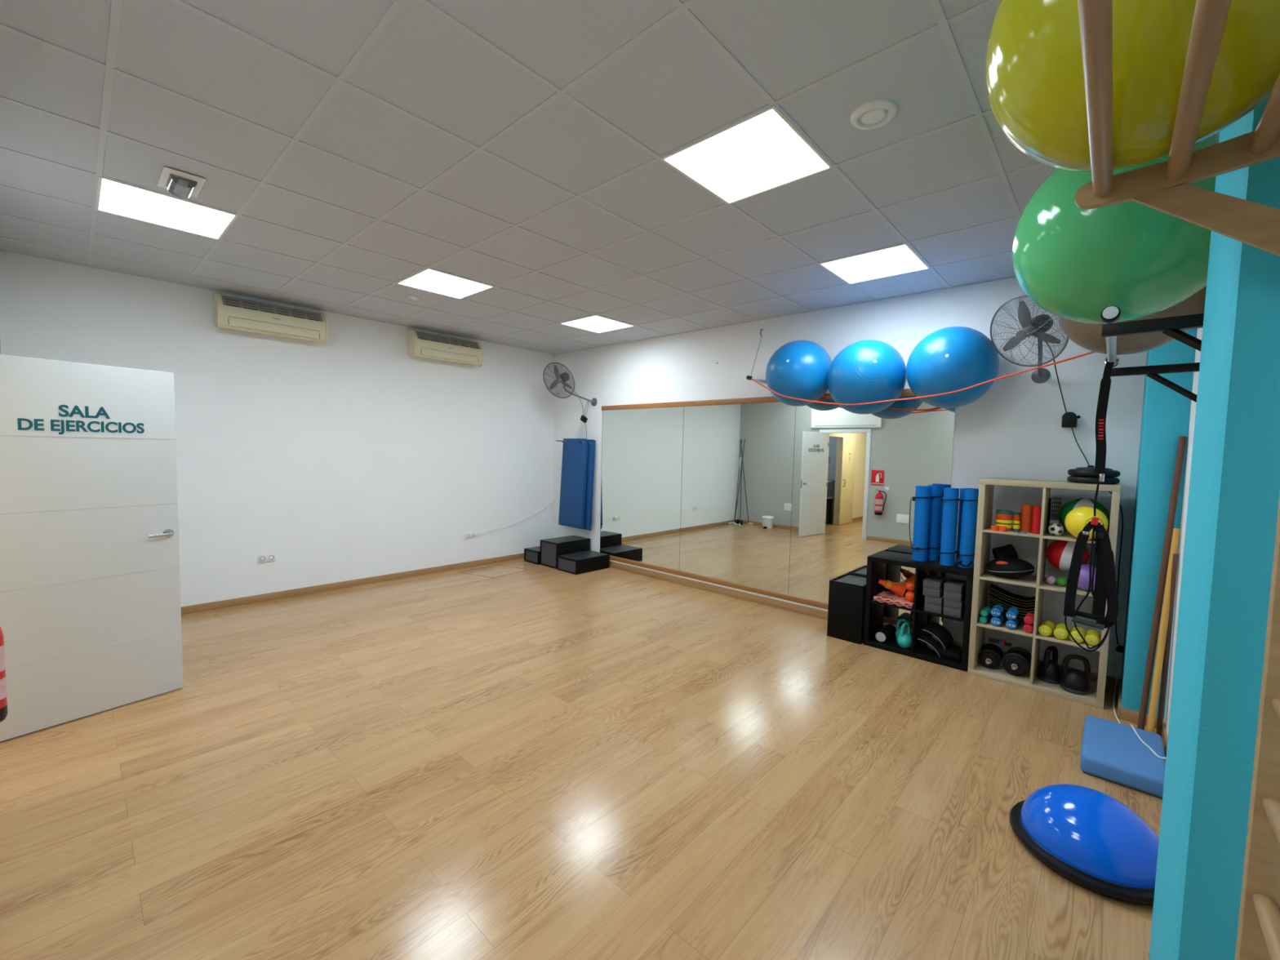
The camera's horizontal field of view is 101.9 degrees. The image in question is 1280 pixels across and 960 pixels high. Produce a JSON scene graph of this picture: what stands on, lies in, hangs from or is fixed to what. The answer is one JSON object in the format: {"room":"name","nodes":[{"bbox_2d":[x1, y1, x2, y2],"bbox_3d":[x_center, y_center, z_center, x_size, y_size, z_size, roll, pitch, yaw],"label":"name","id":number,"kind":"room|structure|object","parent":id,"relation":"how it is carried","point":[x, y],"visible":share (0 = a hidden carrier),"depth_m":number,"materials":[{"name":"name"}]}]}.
{"room":"exercise studio","nodes":[
{"label":"exercise studio","id":0,"kind":"room"},
{"bbox_2d":[0,250,555,606],"bbox_3d":[-3.154,-0.360,6.002,0.150,3.118,5.600,4,5,42],"label":"wall","id":1,"kind":"structure","parent":0,"point":[354,455],"depth_m":5.52,"materials":[{"name":"paint"}]},
{"bbox_2d":[213,293,328,343],"bbox_3d":[-3.615,-1.578,5.122,0.215,0.322,0.897,4,5,42],"label":"air conditioner","id":2,"kind":"object","parent":1,"relation":"attached to","point":[229,313],"visible":1,"depth_m":5.02,"materials":[{"name":"plastic"}]},
{"bbox_2d":[221,294,323,321],"bbox_3d":[-3.572,-1.671,5.080,0.077,0.098,0.814,4,5,42],"label":"grille","id":3,"kind":"object","parent":2,"relation":"attached to","point":[228,302],"depth_m":5.04,"materials":[{"name":"grey plastic"}]},
{"bbox_2d":[181,552,524,614],"bbox_3d":[-3.128,1.165,6.038,0.013,0.072,5.300,4,5,42],"label":"baseboard","id":4,"kind":"structure","parent":1,"relation":"attached to","point":[270,596],"depth_m":5.74,"materials":[{"name":"brown wood"}]},
{"bbox_2d":[407,329,484,366],"bbox_3d":[-2.397,-1.630,6.454,0.215,0.322,0.897,4,5,42],"label":"air conditioner","id":5,"kind":"object","parent":1,"relation":"attached to","point":[422,344],"visible":1,"depth_m":6.34,"materials":[{"name":"plastic"}]},
{"bbox_2d":[415,330,480,349],"bbox_3d":[-2.355,-1.723,6.411,0.077,0.098,0.814,4,5,42],"label":"grille","id":6,"kind":"object","parent":5,"relation":"attached to","point":[420,336],"depth_m":6.37,"materials":[{"name":"grey plastic"}]},
{"bbox_2d":[0,0,1056,354],"bbox_3d":[-0.623,-1.634,3.638,6.620,0.020,5.300,4,5,42],"label":"ceiling","id":7,"kind":"structure","parent":0,"point":[358,148],"depth_m":2.45,"materials":[{"name":"tile"}]},
{"bbox_2d":[95,176,238,239],"bbox_3d":[-2.909,-1.662,3.193,0.598,0.034,0.598,4,5,42],"label":"recessed light","id":8,"kind":"object","parent":7,"relation":"in","point":[113,197],"visible":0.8,"depth_m":3.17,"materials":[{"name":"white plastic"}]},
{"bbox_2d":[157,165,206,198],"bbox_3d":[-2.487,-1.588,2.816,0.300,0.058,0.170,4,5,42],"label":"emergency light","id":9,"kind":"object","parent":7,"relation":"attached to","point":[181,184],"visible":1,"depth_m":2.77,"materials":[{"name":"white plastic"}]},
{"bbox_2d":[395,267,494,298],"bbox_3d":[-1.695,-1.714,4.521,0.598,0.034,0.598,4,5,42],"label":"recessed light","id":10,"kind":"object","parent":7,"relation":"in","point":[428,279],"visible":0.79,"depth_m":4.51,"materials":[{"name":"white plastic"}]},
{"bbox_2d":[560,315,635,333],"bbox_3d":[-0.480,-1.765,5.848,0.598,0.034,0.598,4,5,42],"label":"recessed light","id":11,"kind":"object","parent":7,"relation":"in","point":[595,323],"visible":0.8,"depth_m":5.84,"materials":[{"name":"white plastic"}]},
{"bbox_2d":[660,105,833,204],"bbox_3d":[0.519,-1.543,2.503,0.598,0.034,0.598,4,5,42],"label":"recessed light","id":12,"kind":"object","parent":7,"relation":"in","point":[762,152],"visible":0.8,"depth_m":2.47,"materials":[{"name":"white plastic"}]},
{"bbox_2d":[849,98,897,129],"bbox_3d":[0.955,-1.505,2.126,0.176,0.046,0.176,4,5,42],"label":"ceiling vent","id":13,"kind":"object","parent":7,"relation":"in","point":[875,113],"visible":0.97,"depth_m":2.11,"materials":[{"name":"white plastic"}]},
{"bbox_2d":[818,243,930,284],"bbox_3d":[1.733,-1.595,3.830,0.598,0.034,0.598,4,5,42],"label":"recessed light","id":14,"kind":"object","parent":7,"relation":"in","point":[901,259],"visible":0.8,"depth_m":3.81,"materials":[{"name":"white plastic"}]},
{"bbox_2d":[0,557,1162,959],"bbox_3d":[-1.802,1.502,2.498,6.970,0.120,9.050,4,5,42],"label":"floor","id":15,"kind":"structure","parent":0,"point":[540,762],"depth_m":2.42,"materials":[{"name":"brown wood"}]},
{"bbox_2d":[524,546,540,564],"bbox_3d":[-1.322,1.063,7.507,0.330,0.182,0.610,4,5,42],"label":"box","id":16,"kind":"object","parent":15,"relation":"on","point":[531,554],"visible":0.36,"depth_m":7.30,"materials":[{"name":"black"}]},
{"bbox_2d":[539,535,590,568],"bbox_3d":[-1.045,1.000,7.278,0.370,0.347,0.600,4,5,42],"label":"box","id":17,"kind":"object","parent":15,"relation":"on","point":[552,548],"visible":0.76,"depth_m":7.12,"materials":[{"name":"wood"}]},
{"bbox_2d":[556,550,608,574],"bbox_3d":[-0.765,1.103,6.999,0.400,0.187,0.590,4,5,42],"label":"box","id":18,"kind":"object","parent":15,"relation":"on","point":[584,562],"visible":1,"depth_m":6.86,"materials":[{"name":"black wood"}]},
{"bbox_2d":[826,572,866,644],"bbox_3d":[1.930,1.143,4.684,0.296,0.505,0.430,4,5,42],"label":"storage box","id":19,"kind":"object","parent":15,"relation":"on","point":[846,592],"visible":0.81,"depth_m":4.53,"materials":[{"name":"wood"}]},
{"bbox_2d":[862,550,973,671],"bbox_3d":[2.333,1.044,4.311,0.765,0.765,0.390,4,5,42],"label":"cube shelf","id":20,"kind":"object","parent":15,"relation":"on","point":[877,562],"visible":0.66,"depth_m":4.25,"materials":[{"name":"wood"}]},
{"bbox_2d":[875,624,896,642],"bbox_3d":[2.129,1.326,4.496,0.092,0.091,0.270,4,5,42],"label":"foam roller","id":21,"kind":"object","parent":20,"relation":"on","point":[886,632],"visible":0.99,"depth_m":4.42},
{"bbox_2d":[873,591,913,608],"bbox_3d":[2.180,1.006,4.396,0.300,0.050,0.280,4,5,42],"label":"folded cloth","id":22,"kind":"object","parent":20,"relation":"on","point":[897,600],"visible":0.79,"depth_m":4.34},
{"bbox_2d":[878,579,906,597],"bbox_3d":[2.149,0.924,4.409,0.215,0.139,0.126,1,3,0],"label":"cone","id":23,"kind":"object","parent":22,"relation":"on","point":[900,588],"visible":0.96,"depth_m":4.39,"materials":[{"name":"orange plastic"}]},
{"bbox_2d":[896,622,911,648],"bbox_3d":[2.203,1.285,4.311,0.124,0.201,0.124,0,4,-26],"label":"kettlebell","id":24,"kind":"object","parent":20,"relation":"on","point":[904,639],"visible":0.94,"depth_m":4.28,"materials":[{"name":"teal plastic"}]},
{"bbox_2d":[909,485,931,561],"bbox_3d":[2.308,0.356,4.266,0.133,0.610,0.129,1,3,-8],"label":"rolled mat","id":25,"kind":"object","parent":20,"relation":"on","point":[922,496],"visible":1,"depth_m":4.22,"materials":[{"name":"blue plastic"}]},
{"bbox_2d":[924,603,943,613],"bbox_3d":[2.386,1.014,4.181,0.120,0.062,0.220,4,5,42],"label":"foam block","id":26,"kind":"object","parent":20,"relation":"on","point":[927,607],"visible":0.59,"depth_m":4.10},
{"bbox_2d":[924,595,943,606],"bbox_3d":[2.388,0.952,4.182,0.120,0.062,0.220,4,5,42],"label":"foam block","id":27,"kind":"object","parent":26,"relation":"on","point":[930,600],"visible":0.59,"depth_m":4.10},
{"bbox_2d":[923,586,943,598],"bbox_3d":[2.377,0.889,4.185,0.120,0.062,0.220,4,5,42],"label":"foam block","id":28,"kind":"object","parent":27,"relation":"on","point":[926,591],"visible":0.64,"depth_m":4.10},
{"bbox_2d":[922,575,946,590],"bbox_3d":[2.378,0.826,4.186,0.120,0.062,0.220,4,5,42],"label":"foam block","id":29,"kind":"object","parent":28,"relation":"on","point":[934,582],"visible":0.89,"depth_m":4.13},
{"bbox_2d":[926,484,942,560],"bbox_3d":[2.429,0.353,4.306,0.124,0.615,0.124,4,5,42],"label":"rolled mat","id":30,"kind":"object","parent":20,"relation":"on","point":[936,495],"visible":0.84,"depth_m":4.26,"materials":[{"name":"blue plastic"}]},
{"bbox_2d":[938,487,959,565],"bbox_3d":[2.446,0.368,4.108,0.126,0.610,0.126,4,5,42],"label":"rolled mat","id":31,"kind":"object","parent":20,"relation":"on","point":[948,552],"visible":1,"depth_m":4.07,"materials":[{"name":"blue plastic"}]},
{"bbox_2d":[942,606,964,617],"bbox_3d":[2.484,1.022,4.091,0.120,0.062,0.220,4,5,42],"label":"foam block","id":32,"kind":"object","parent":20,"relation":"on","point":[953,612],"visible":0.64,"depth_m":4.01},
{"bbox_2d":[943,598,964,609],"bbox_3d":[2.488,0.959,4.091,0.120,0.062,0.220,4,5,42],"label":"foam block","id":33,"kind":"object","parent":32,"relation":"on","point":[947,603],"visible":0.64,"depth_m":4.01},
{"bbox_2d":[943,590,965,601],"bbox_3d":[2.484,0.897,4.087,0.120,0.062,0.220,4,5,42],"label":"foam block","id":34,"kind":"object","parent":33,"relation":"on","point":[956,597],"visible":0.64,"depth_m":4.01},
{"bbox_2d":[943,578,966,593],"bbox_3d":[2.487,0.834,4.087,0.120,0.062,0.220,4,5,42],"label":"foam block","id":35,"kind":"object","parent":34,"relation":"on","point":[958,586],"visible":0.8,"depth_m":4.02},
{"bbox_2d":[955,488,964,564],"bbox_3d":[2.598,0.371,4.152,0.118,0.605,0.118,4,5,42],"label":"rolled mat","id":36,"kind":"object","parent":20,"relation":"on","point":[962,490],"visible":0.16,"depth_m":4.14,"materials":[{"name":"blue plastic"}]},
{"bbox_2d":[955,488,978,568],"bbox_3d":[2.544,0.373,4.025,0.126,0.615,0.144,5,5,42],"label":"rolled mat","id":37,"kind":"object","parent":20,"relation":"on","point":[970,506],"visible":0.96,"depth_m":4.00,"materials":[{"name":"blue plastic"}]},
{"bbox_3d":[2.482,1.367,4.141,0.151,0.073,0.200,4,4,37],"label":"pad","id":38,"kind":"object","parent":20,"relation":"on","visible":0},
{"bbox_2d":[917,632,942,657],"bbox_3d":[2.366,1.327,4.192,0.171,0.179,0.168,-1,4,-33],"label":"weight","id":39,"kind":"object","parent":38,"relation":"on","point":[934,645],"visible":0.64,"depth_m":4.15,"materials":[{"name":"black plastic"}]},
{"bbox_2d":[922,621,954,648],"bbox_3d":[2.398,1.248,4.174,0.171,0.179,0.168,-1,4,-30],"label":"weight","id":40,"kind":"object","parent":38,"relation":"on","point":[939,633],"visible":1,"depth_m":4.13,"materials":[{"name":"black plastic"}]},
{"bbox_2d":[967,477,1120,709],"bbox_3d":[2.895,0.740,3.750,0.765,1.465,0.390,4,5,42],"label":"cube shelf","id":41,"kind":"object","parent":15,"relation":"on","point":[1030,681],"visible":0.73,"depth_m":3.71,"materials":[{"name":"brown wood"}]},
{"bbox_2d":[978,644,1003,668],"bbox_3d":[2.682,1.348,3.968,0.138,0.138,0.320,4,4,41],"label":"dumbbell","id":42,"kind":"object","parent":41,"relation":"on","point":[991,655],"visible":1,"depth_m":3.91,"materials":[{"name":"metal"}]},
{"bbox_2d":[986,557,1035,577],"bbox_3d":[2.739,0.648,3.839,0.290,0.142,0.289,-1,4,-33],"label":"disc","id":43,"kind":"object","parent":41,"relation":"on","point":[1011,567],"visible":1,"depth_m":3.75,"materials":[{"name":"black plastic"}]},
{"bbox_2d":[991,544,1017,559],"bbox_3d":[2.786,0.563,3.964,0.158,0.152,0.116,2,4,17],"label":"pad","id":44,"kind":"object","parent":43,"relation":"on","point":[1006,551],"visible":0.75,"depth_m":3.92,"materials":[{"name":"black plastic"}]},
{"bbox_2d":[988,583,1035,623],"bbox_3d":[2.815,0.934,3.916,0.292,0.236,0.154,4,5,42],"label":"ladder","id":45,"kind":"object","parent":41,"relation":"on","point":[1025,605],"visible":0.77,"depth_m":3.89,"materials":[{"name":"fabric"}]},
{"bbox_2d":[1001,647,1031,675],"bbox_3d":[2.791,1.344,3.841,0.164,0.164,0.320,5,5,43],"label":"dumbbell","id":46,"kind":"object","parent":41,"relation":"on","point":[1016,661],"visible":0.99,"depth_m":3.78,"materials":[{"name":"metal"}]},
{"bbox_2d":[1019,504,1035,533],"bbox_3d":[2.805,0.278,3.760,0.084,0.196,0.084,4,5,42],"label":"roll","id":47,"kind":"object","parent":41,"relation":"on","point":[1026,510],"visible":0.72,"depth_m":3.73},
{"bbox_2d":[1031,506,1041,533],"bbox_3d":[2.812,0.283,3.679,0.054,0.196,0.054,4,5,42],"label":"roll","id":48,"kind":"object","parent":41,"relation":"on","point":[1037,510],"visible":0.82,"depth_m":3.66,"materials":[{"name":"red plastic"}]},
{"bbox_2d":[1038,620,1055,636],"bbox_3d":[2.873,1.048,3.665,0.172,0.079,0.079,-2,5,-44],"label":"dumbbell","id":49,"kind":"object","parent":41,"relation":"on","point":[1046,628],"visible":1,"depth_m":3.62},
{"bbox_2d":[1037,645,1062,684],"bbox_3d":[2.943,1.313,3.721,0.137,0.250,0.136,0,4,-23],"label":"kettlebell","id":50,"kind":"object","parent":41,"relation":"on","point":[1049,671],"visible":0.98,"depth_m":3.69,"materials":[{"name":"metal"}]},
{"bbox_2d":[1046,497,1062,532],"bbox_3d":[3.002,0.254,3.759,0.069,0.244,0.126,4,5,42],"label":"wire basket","id":51,"kind":"object","parent":41,"relation":"on","point":[1049,520],"visible":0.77,"depth_m":3.72,"materials":[{"name":"black plastic"}]},
{"bbox_2d":[1048,523,1063,535],"bbox_3d":[2.891,0.343,3.609,0.087,0.086,0.087,4,5,42],"label":"football","id":52,"kind":"object","parent":41,"relation":"on","point":[1055,529],"visible":1,"depth_m":3.58,"materials":[{"name":"leather"}]},
{"bbox_2d":[1053,623,1070,639],"bbox_3d":[2.934,1.052,3.609,0.079,0.079,0.172,5,5,44],"label":"dumbbell","id":53,"kind":"object","parent":41,"relation":"on","point":[1060,632],"visible":0.98,"depth_m":3.56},
{"bbox_2d":[1045,539,1088,571],"bbox_3d":[3.024,0.525,3.678,0.239,0.239,0.239,3,4,26],"label":"ball","id":54,"kind":"object","parent":41,"relation":"on","point":[1059,553],"visible":0.64,"depth_m":3.62,"materials":[{"name":"plastic"}]},
{"bbox_2d":[1059,654,1090,695],"bbox_3d":[2.994,1.323,3.566,0.156,0.250,0.156,3,4,28],"label":"kettlebell","id":55,"kind":"object","parent":41,"relation":"on","point":[1074,681],"visible":1,"depth_m":3.53,"materials":[{"name":"metal"}]},
{"bbox_2d":[1069,626,1085,643],"bbox_3d":[2.996,1.057,3.553,0.079,0.079,0.172,4,5,42],"label":"dumbbell","id":56,"kind":"object","parent":41,"relation":"on","point":[1075,634],"visible":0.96,"depth_m":3.50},
{"bbox_2d":[1059,497,1108,528],"bbox_3d":[3.109,0.256,3.639,0.264,0.264,0.264,-2,4,-40],"label":"ball","id":57,"kind":"object","parent":41,"relation":"on","point":[1073,504],"visible":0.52,"depth_m":3.60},
{"bbox_2d":[1064,506,1108,539],"bbox_3d":[2.965,0.286,3.450,0.220,0.220,0.220,4,5,42],"label":"ball","id":58,"kind":"object","parent":41,"relation":"on","point":[1075,521],"visible":0.63,"depth_m":3.40,"materials":[{"name":"yellow rubber"}]},
{"bbox_2d":[1077,564,1096,591],"bbox_3d":[3.021,0.660,3.510,0.174,0.174,0.174,4,5,42],"label":"ball","id":59,"kind":"object","parent":41,"relation":"on","point":[1083,580],"visible":0.46,"depth_m":3.46,"materials":[{"name":"purple plastic"}]},
{"bbox_2d":[1084,629,1100,645],"bbox_3d":[3.053,1.061,3.502,0.074,0.074,0.172,4,5,42],"label":"dumbbell","id":60,"kind":"object","parent":41,"relation":"on","point":[1092,636],"visible":1,"depth_m":3.45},
{"bbox_2d":[1066,475,1119,484],"bbox_3d":[3.085,-0.001,3.536,0.272,0.046,0.272,4,5,42],"label":"cushion","id":61,"kind":"object","parent":41,"relation":"on","point":[1077,479],"visible":0.78,"depth_m":3.45,"materials":[{"name":"black rubber"}]},
{"bbox_2d":[1067,465,1120,477],"bbox_3d":[3.086,-0.063,3.533,0.272,0.076,0.272,4,5,42],"label":"cushion","id":62,"kind":"object","parent":61,"relation":"on","point":[1089,471],"visible":0.92,"depth_m":3.46,"materials":[{"name":"black rubber"}]},
{"bbox_2d":[1008,783,1159,905],"bbox_3d":[1.863,1.424,2.140,0.547,0.244,0.547,4,5,42],"label":"trainer","id":63,"kind":"object","parent":15,"relation":"on","point":[1085,835],"visible":0.87,"depth_m":2.02,"materials":[{"name":"blue plastic"}]},
{"bbox_2d":[1080,715,1165,798],"bbox_3d":[2.610,1.473,2.808,0.330,0.100,0.600,4,5,42],"label":"pad","id":64,"kind":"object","parent":15,"relation":"on","point":[1111,751],"depth_m":2.69,"materials":[{"name":"plastic"}]},
{"bbox_2d":[1112,663,1165,759],"bbox_3d":[2.997,1.404,3.176,0.090,0.211,1.199,4,4,33],"label":"cable","id":65,"kind":"object","parent":15,"relation":"on","point":[1130,725],"visible":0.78,"depth_m":3.25,"materials":[{"name":"plastic"}]},
{"bbox_2d":[1137,435,1186,729],"bbox_3d":[3.091,0.628,3.077,0.172,1.775,0.031,1,3,-12],"label":"wooden stick","id":66,"kind":"object","parent":15,"relation":"on","point":[1182,439],"visible":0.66,"depth_m":3.07,"materials":[{"name":"wood"}]},
{"bbox_2d":[1146,528,1180,733],"bbox_3d":[3.075,0.900,3.052,0.161,1.236,0.032,0,4,-26],"label":"wooden stick","id":67,"kind":"object","parent":15,"relation":"on","point":[1175,534],"visible":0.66,"depth_m":3.04,"materials":[{"name":"wood"}]},
{"bbox_2d":[1155,553,1178,736],"bbox_3d":[3.096,0.973,3.048,0.044,1.088,0.022,0,4,-21],"label":"wooden stick","id":68,"kind":"object","parent":15,"relation":"on","point":[1175,557],"visible":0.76,"depth_m":3.04,"materials":[{"name":"wood"}]},
{"bbox_2d":[552,277,1146,678],"bbox_3d":[1.256,-0.240,5.668,6.820,3.118,0.150,4,5,42],"label":"wall","id":69,"kind":"structure","parent":0,"point":[1014,430],"depth_m":4.19,"materials":[{"name":"paint"}]},
{"bbox_2d":[542,362,597,438],"bbox_3d":[-0.961,-1.080,7.107,0.749,1.004,0.351,1,3,-5],"label":"wall fan","id":70,"kind":"object","parent":69,"relation":"attached to","point":[562,378],"depth_m":7.08,"materials":[{"name":"grey metal"}]},
{"bbox_2d":[543,363,573,397],"bbox_3d":[-1.107,-1.354,7.072,0.486,0.451,0.248,4,5,42],"label":"grille","id":71,"kind":"object","parent":70,"relation":"attached to","point":[562,378],"depth_m":7.05,"materials":[{"name":"grey metal"}]},
{"bbox_2d":[600,406,683,570],"bbox_3d":[-0.016,0.076,6.735,1.404,1.988,0.007,4,5,42],"label":"wall mirror","id":72,"kind":"object","parent":69,"relation":"attached to","point":[642,449],"visible":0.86,"depth_m":6.68,"materials":[{"name":"clear glass"}]},
{"bbox_2d":[679,401,795,595],"bbox_3d":[1.029,0.156,5.782,1.423,1.988,0.007,4,5,42],"label":"wall mirror","id":73,"kind":"object","parent":69,"relation":"attached to","point":[738,459],"visible":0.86,"depth_m":5.72,"materials":[{"name":"clear glass"}]},
{"bbox_2d":[746,375,766,383],"bbox_3d":[1.254,-0.950,5.093,0.070,0.074,0.662,5,5,44],"label":"wall bar","id":74,"kind":"object","parent":69,"relation":"attached to","point":[748,377],"visible":0.34,"depth_m":4.95,"materials":[{"name":"white metal"}]},
{"bbox_2d":[751,351,1095,404],"bbox_3d":[2.054,-0.773,4.014,2.698,0.357,0.109,4,4,40],"label":"cord","id":75,"kind":"object","parent":74,"relation":"hanging from","point":[1090,353],"visible":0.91,"depth_m":3.86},
{"bbox_2d":[765,340,831,406],"bbox_3d":[1.498,-1.003,4.892,0.610,0.610,0.610,0,4,-25],"label":"exercise ball","id":76,"kind":"object","parent":75,"relation":"on","point":[797,369],"visible":0.91,"depth_m":4.67,"materials":[{"name":"blue plastic"}]},
{"bbox_2d":[826,339,906,414],"bbox_3d":[1.931,-0.876,4.437,0.623,0.623,0.624,-1,4,-34],"label":"exercise ball","id":77,"kind":"object","parent":75,"relation":"on","point":[868,371],"visible":0.98,"depth_m":4.21,"materials":[{"name":"blue plastic"}]},
{"bbox_2d":[906,326,999,408],"bbox_3d":[2.422,-0.873,4.045,0.621,0.622,0.622,3,4,29],"label":"exercise ball","id":78,"kind":"object","parent":75,"relation":"on","point":[952,358],"visible":0.95,"depth_m":3.83,"materials":[{"name":"blue plastic"}]},
{"bbox_2d":[601,388,915,410],"bbox_3d":[1.049,-0.866,5.716,4.262,0.060,0.022,4,5,42],"label":"trim","id":79,"kind":"structure","parent":69,"relation":"attached to","point":[906,392],"depth_m":5.95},
{"bbox_2d":[608,559,911,631],"bbox_3d":[1.003,1.210,5.841,4.262,0.023,0.018,4,5,42],"label":"trim","id":80,"kind":"structure","parent":69,"relation":"attached to","point":[652,570],"depth_m":5.78,"materials":[{"name":"paint"}]},
{"bbox_2d":[608,555,912,628],"bbox_3d":[1.001,1.173,5.836,4.262,0.050,0.026,4,5,42],"label":"trim","id":81,"kind":"structure","parent":69,"relation":"attached to","point":[886,620],"depth_m":5.73,"materials":[{"name":"wood"}]},
{"bbox_2d":[608,560,1120,690],"bbox_3d":[1.022,1.265,5.829,6.430,0.085,0.014,4,5,42],"label":"baseboard","id":82,"kind":"structure","parent":69,"relation":"attached to","point":[1093,677],"depth_m":5.65,"materials":[{"name":"brown wood"}]},
{"bbox_2d":[788,395,955,626],"bbox_3d":[2.075,0.237,4.829,1.407,1.988,0.007,4,5,42],"label":"wall mirror","id":83,"kind":"object","parent":69,"relation":"attached to","point":[856,477],"visible":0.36,"depth_m":4.85,"materials":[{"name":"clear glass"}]},
{"bbox_2d":[990,294,1069,383],"bbox_3d":[2.795,-0.995,3.722,0.471,0.543,0.601,4,5,42],"label":"wall fan","id":84,"kind":"object","parent":69,"relation":"attached to","point":[1037,326],"visible":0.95,"depth_m":3.60,"materials":[{"name":"grey metal"}]},
{"bbox_2d":[1044,341,1066,413],"bbox_3d":[2.957,-0.762,3.745,0.335,0.549,0.054,0,4,-18],"label":"hanging cable","id":85,"kind":"object","parent":84,"relation":"hanging from","point":[1045,341],"visible":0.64,"depth_m":3.79,"materials":[{"name":"black plastic"}]},
{"bbox_2d":[1061,411,1080,427],"bbox_3d":[3.127,-0.437,3.765,0.104,0.112,0.066,4,5,42],"label":"controller","id":86,"kind":"object","parent":85,"relation":"hanging from","point":[1069,420],"visible":1,"depth_m":3.75,"materials":[{"name":"black plastic"}]},
{"bbox_2d":[1071,427,1123,644],"bbox_3d":[3.244,0.379,3.708,0.347,1.546,0.025,4,4,38],"label":"cord","id":87,"kind":"object","parent":86,"relation":"hanging from","point":[1071,428],"visible":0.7,"depth_m":3.64,"materials":[{"name":"black plastic"}]},
{"bbox_3d":[-0.769,-0.526,7.259,0.010,0.029,0.218,4,5,42],"label":"wall hook","id":88,"kind":"object","parent":69,"relation":"attached to","visible":0},
{"bbox_2d":[558,438,587,528],"bbox_3d":[-0.952,0.041,7.370,0.505,1.258,0.104,4,5,42],"label":"exercise mat","id":89,"kind":"object","parent":88,"relation":"hanging from","point":[575,453],"visible":1,"depth_m":7.33,"materials":[{"name":"blue plastic"}]},
{"bbox_3d":[-1.049,-0.548,7.515,0.010,0.029,0.218,4,5,42],"label":"wall hook","id":90,"kind":"object","parent":69,"relation":"attached to","visible":0},
{"bbox_2d":[570,439,595,530],"bbox_3d":[-0.855,0.058,7.385,0.530,1.268,0.092,4,5,42],"label":"exercise mat","id":91,"kind":"object","parent":90,"relation":"hanging from","point":[591,442],"visible":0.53,"depth_m":7.23,"materials":[{"name":"blue plastic"}]},
{"bbox_2d":[1120,328,1197,718],"bbox_3d":[3.320,-0.003,3.321,0.190,3.018,0.540,4,5,42],"label":"wall column","id":92,"kind":"structure","parent":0,"point":[1166,412],"depth_m":3.15,"materials":[{"name":"teal paint"}]},
{"bbox_2d":[1112,644,1124,664],"bbox_3d":[3.369,1.224,3.647,0.065,0.131,0.052,4,5,42],"label":"plug","id":93,"kind":"object","parent":92,"relation":"attached to","point":[1117,658],"visible":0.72,"depth_m":3.63,"materials":[{"name":"black plastic"}]},
{"bbox_2d":[1117,680,1164,728],"bbox_3d":[3.277,1.467,3.408,0.203,0.072,0.553,4,5,42],"label":"baseboard","id":94,"kind":"structure","parent":92,"relation":"attached to","point":[1129,715],"depth_m":3.25,"materials":[{"name":"brown wood"}]},
{"bbox_2d":[1164,328,1202,737],"bbox_3d":[1.809,0.028,1.376,0.200,3.118,5.450,4,5,42],"label":"wall","id":95,"kind":"structure","parent":0,"point":[1199,334],"depth_m":2.97,"materials":[{"name":"paint"}]},
{"bbox_2d":[1100,306,1204,402],"bbox_3d":[2.159,-0.466,2.144,0.379,0.370,1.257,4,5,42],"label":"bar","id":96,"kind":"object","parent":95,"relation":"attached to","point":[1171,326],"visible":0.56,"depth_m":1.79,"materials":[{"name":"black metal"}]},
{"bbox_2d":[1063,356,1119,651],"bbox_3d":[2.363,0.129,2.676,0.212,1.524,0.077,4,5,42],"label":"trainer","id":97,"kind":"object","parent":96,"relation":"hanging from","point":[1105,584],"visible":0.98,"depth_m":2.67,"materials":[{"name":"fabric"}]},
{"bbox_2d":[1011,132,1219,323],"bbox_3d":[1.806,-0.936,1.945,0.672,0.672,0.672,0,4,-26],"label":"exercise ball","id":98,"kind":"object","parent":96,"relation":"on","point":[1074,263],"visible":0.52,"depth_m":1.80,"materials":[{"name":"green plastic"}]},
{"bbox_2d":[1056,285,1206,355],"bbox_3d":[2.434,-0.919,2.577,0.580,0.579,0.579,-2,4,-40],"label":"exercise ball","id":99,"kind":"object","parent":96,"relation":"on","point":[1086,335],"visible":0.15,"depth_m":2.50,"materials":[{"name":"beige plastic"}]},
{"bbox_2d":[1075,0,1279,959],"bbox_3d":[0.800,0.377,0.754,0.411,2.450,1.031,4,5,42],"label":"wall bars","id":100,"kind":"object","parent":95,"relation":"attached to","point":[1164,187],"visible":1,"depth_m":1.01,"materials":[{"name":"brown wood"}]},
{"bbox_2d":[985,0,1279,171],"bbox_3d":[1.004,-0.920,1.018,0.543,0.544,0.544,1,3,-7],"label":"exercise ball","id":101,"kind":"object","parent":100,"relation":"on","point":[1034,75],"visible":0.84,"depth_m":0.95,"materials":[{"name":"plastic"}]},
{"bbox_2d":[1149,97,1279,959],"bbox_3d":[1.533,0.075,1.331,0.141,3.018,0.492,4,5,42],"label":"wall pillar","id":102,"kind":"structure","parent":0,"point":[1234,490],"depth_m":1.19,"materials":[{"name":"teal paint"}]},
{"bbox_3d":[-2.476,-0.088,1.698,6.970,3.118,0.150,4,5,42],"label":"wall","id":103,"kind":"structure","parent":0,"visible":0},
{"bbox_2d":[0,626,7,722],"bbox_3d":[-2.545,0.714,2.010,0.190,0.477,0.139,2,3,5],"label":"fire extinguisher","id":104,"kind":"object","parent":103,"relation":"attached to","point":[3,692],"visible":1,"depth_m":2.04,"materials":[{"name":"red metal"}]},
{"bbox_2d":[0,354,182,741],"bbox_3d":[-3.155,0.355,2.983,0.102,2.030,0.800,3,4,31],"label":"door","id":105,"kind":"structure","parent":103,"relation":"in","point":[91,608],"depth_m":2.97,"materials":[{"name":"white paint"}]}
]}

